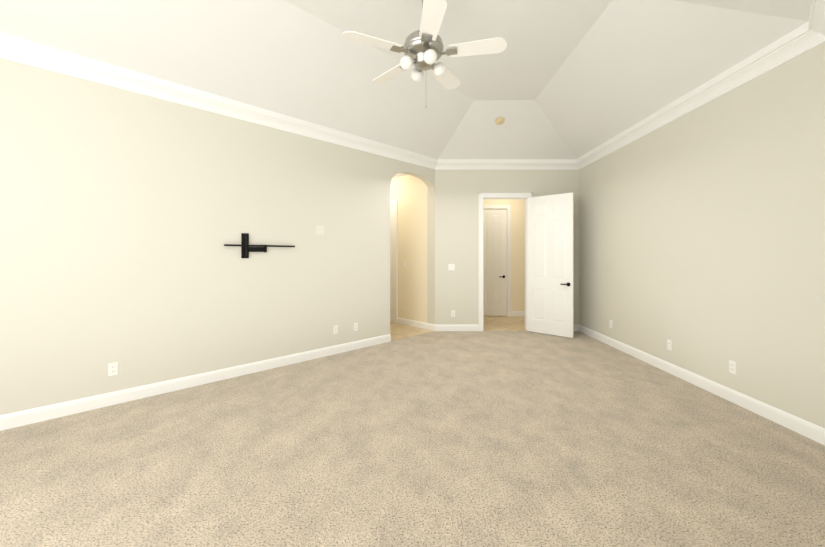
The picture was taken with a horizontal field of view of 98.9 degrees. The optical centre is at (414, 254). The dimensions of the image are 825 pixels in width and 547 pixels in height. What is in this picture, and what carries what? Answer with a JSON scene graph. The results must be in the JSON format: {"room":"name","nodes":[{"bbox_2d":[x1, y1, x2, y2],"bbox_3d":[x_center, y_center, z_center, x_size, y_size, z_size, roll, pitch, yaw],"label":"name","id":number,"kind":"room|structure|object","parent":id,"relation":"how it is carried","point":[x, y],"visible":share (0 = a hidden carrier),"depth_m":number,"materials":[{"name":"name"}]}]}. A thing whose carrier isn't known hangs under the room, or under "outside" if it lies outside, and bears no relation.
{"room":"empty bedroom","nodes":[
{"label":"empty bedroom","id":0,"kind":"room"},
{"bbox_2d":[0,58,434,414],"bbox_3d":[-1.677,-0.143,4.522,0.140,3.070,5.650,0,0,45],"label":"wall","id":1,"kind":"structure","parent":0,"point":[125,216],"depth_m":3.56,"materials":[{"name":"beige paint"}]},
{"bbox_2d":[108,362,117,375],"bbox_3d":[-2.809,1.062,3.285,0.009,0.117,0.072,0,0,45],"label":"electrical outlet","id":2,"kind":"object","parent":1,"relation":"attached to","point":[112,369],"visible":1,"depth_m":3.28,"materials":[{"name":"white plastic"}]},
{"bbox_2d":[224,233,294,257],"bbox_3d":[-1.829,-0.108,4.217,0.596,0.290,0.596,0,0,0],"label":"mount","id":3,"kind":"object","parent":1,"relation":"attached to","point":[246,249],"visible":0.96,"depth_m":4.11,"materials":[{"name":"black metal"}]},
{"bbox_2d":[316,225,323,234],"bbox_3d":[-1.291,-0.338,4.805,0.006,0.124,0.120,0,0,45],"label":"outlet","id":4,"kind":"object","parent":1,"relation":"attached to","point":[319,230],"visible":1,"depth_m":4.80,"materials":[{"name":"white paint"}]},
{"bbox_2d":[333,325,337,333],"bbox_3d":[-1.117,1.052,4.976,0.009,0.117,0.072,0,0,45],"label":"electrical outlet","id":5,"kind":"object","parent":1,"relation":"attached to","point":[335,329],"visible":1,"depth_m":4.97,"materials":[{"name":"white plastic"}]},
{"bbox_2d":[354,323,357,330],"bbox_3d":[-0.874,1.062,5.219,0.009,0.117,0.072,0,0,45],"label":"electrical outlet","id":6,"kind":"object","parent":1,"relation":"attached to","point":[355,326],"visible":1,"depth_m":5.21,"materials":[{"name":"white plastic"}]},
{"bbox_2d":[0,325,824,444],"bbox_3d":[-0.202,1.333,2.585,6.423,0.118,7.770,0,0,0],"label":"baseboard","id":7,"kind":"structure","parent":1,"relation":"attached to","point":[810,430],"depth_m":3.54,"materials":[{"name":"white wood"}]},
{"bbox_2d":[0,0,824,169],"bbox_3d":[-0.202,-1.650,2.585,6.423,0.168,7.770,0,0,0],"label":"crown molding","id":8,"kind":"structure","parent":1,"relation":"attached to","point":[806,36],"depth_m":3.62,"materials":[{"name":"white wood"}]},
{"bbox_2d":[393,173,407,177],"bbox_3d":[-1.274,-1.638,7.343,3.280,0.100,1.330,0,0,45],"label":"ceiling","id":9,"kind":"structure","parent":0,"point":[398,175],"depth_m":7.05,"materials":[{"name":"white paint"}]},
{"bbox_2d":[0,0,811,158],"bbox_3d":[-0.202,-1.988,2.585,6.423,0.620,7.770,0,0,0],"label":"ceiling tray","id":10,"kind":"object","parent":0,"point":[565,79],"visible":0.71,"depth_m":3.64,"materials":[{"name":"white paint"}]},
{"bbox_2d":[343,0,506,107],"bbox_3d":[0.089,-1.750,2.863,1.266,1.097,1.249,0,0,0],"label":"ceiling fan","id":11,"kind":"object","parent":10,"relation":"hanging from","point":[422,48],"visible":1,"depth_m":2.79,"materials":[{"name":"white wood"}]},
{"bbox_2d":[495,117,504,124],"bbox_3d":[1.340,-2.117,5.576,0.150,0.084,0.136,0,0,0],"label":"smoke detector","id":12,"kind":"object","parent":10,"relation":"attached to","point":[499,120],"visible":0.98,"depth_m":5.55,"materials":[{"name":"beige plastic"}]},
{"bbox_2d":[390,175,426,322],"bbox_3d":[-1.274,-0.098,7.343,1.330,2.980,3.280,0,0,-45],"label":"wall","id":13,"kind":"structure","parent":0,"point":[409,192],"depth_m":6.91,"materials":[{"name":"beige paint"}]},
{"bbox_2d":[390,200,390,320],"bbox_3d":[-0.704,0.128,7.549,0.600,2.528,0.680,0,0,0],"label":"trim","id":14,"kind":"structure","parent":13,"relation":"attached to","point":[390,200],"depth_m":7.33,"materials":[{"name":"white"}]},
{"bbox_2d":[391,199,434,330],"bbox_3d":[-0.030,0.128,6.856,0.799,2.528,0.795,0,0,0],"label":"trim","id":15,"kind":"structure","parent":13,"relation":"attached to","point":[394,318],"depth_m":7.21,"materials":[{"name":"white wood"}]},
{"bbox_2d":[390,322,432,340],"bbox_3d":[-1.182,1.401,7.251,3.300,0.023,1.090,0,0,45],"label":"floor","id":16,"kind":"structure","parent":0,"point":[398,331],"depth_m":6.41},
{"bbox_2d":[0,331,824,546],"bbox_3d":[-0.202,1.392,2.585,6.423,0.001,7.770,0,0,0],"label":"floor","id":17,"kind":"structure","parent":0,"point":[483,439],"depth_m":2.39,"materials":[{"name":"beige carpet"}]},
{"bbox_2d":[427,170,578,324],"bbox_3d":[1.690,-0.143,6.540,2.920,3.070,0.140,0,0,0],"label":"wall","id":18,"kind":"structure","parent":0,"point":[452,220],"depth_m":6.47,"materials":[{"name":"beige paint"}]},
{"bbox_2d":[448,264,454,269],"bbox_3d":[0.670,0.222,6.464,0.118,0.117,0.012,0,0,0],"label":"light switch","id":19,"kind":"object","parent":18,"relation":"attached to","point":[451,266],"visible":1,"depth_m":6.46,"materials":[{"name":"white plastic"}]},
{"bbox_2d":[478,193,532,330],"bbox_3d":[1.655,0.128,6.537,0.986,2.528,0.190,0,0,0],"label":"door frame","id":20,"kind":"structure","parent":18,"relation":"attached to","point":[482,196],"depth_m":6.45,"materials":[{"name":"white wood"}]},
{"bbox_2d":[527,192,573,337],"bbox_3d":[2.345,0.170,6.159,0.612,2.420,0.587,0,0,0],"label":"door","id":21,"kind":"structure","parent":18,"relation":"in","point":[550,264],"depth_m":6.11,"materials":[{"name":"white wood"}]},
{"bbox_2d":[483,199,524,310],"bbox_3d":[2.010,-0.083,6.612,3.060,2.950,0.004,0,0,0],"label":"wall","id":22,"kind":"structure","parent":0,"point":[517,254],"depth_m":6.60,"materials":[{"name":"beige paint"}]},
{"bbox_2d":[483,209,506,315],"bbox_3d":[1.690,0.170,8.032,0.793,2.420,0.144,0,0,0],"label":"hall door","id":23,"kind":"structure","parent":22,"relation":"in","point":[494,262],"depth_m":8.01,"materials":[{"name":"white wood"}]},
{"bbox_2d":[483,205,524,315],"bbox_3d":[2.010,0.128,7.375,2.780,2.528,1.530,0,0,0],"label":"trim","id":24,"kind":"structure","parent":22,"relation":"attached to","point":[509,311],"depth_m":7.98,"materials":[{"name":"white wood"}]},
{"bbox_2d":[483,316,526,330],"bbox_3d":[2.010,1.401,7.455,2.780,0.023,1.970,0,0,0],"label":"floor","id":25,"kind":"structure","parent":0,"point":[503,323],"depth_m":7.16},
{"bbox_2d":[579,42,824,427],"bbox_3d":[3.080,-0.143,4.420,0.140,3.070,4.100,0,0,0],"label":"wall","id":26,"kind":"structure","parent":0,"point":[702,238],"depth_m":3.40,"materials":[{"name":"beige paint"}]},
{"bbox_2d":[667,339,671,350],"bbox_3d":[3.005,1.062,4.170,0.009,0.117,0.072,0,0,0],"label":"electrical outlet","id":27,"kind":"object","parent":26,"relation":"attached to","point":[669,344],"visible":1,"depth_m":4.16,"materials":[{"name":"white plastic"}]},
{"bbox_2d":[729,360,735,373],"bbox_3d":[3.005,1.062,3.340,0.009,0.117,0.072,0,0,0],"label":"electrical outlet","id":28,"kind":"object","parent":26,"relation":"attached to","point":[732,366],"visible":1,"depth_m":3.34,"materials":[{"name":"white plastic"}]}
]}

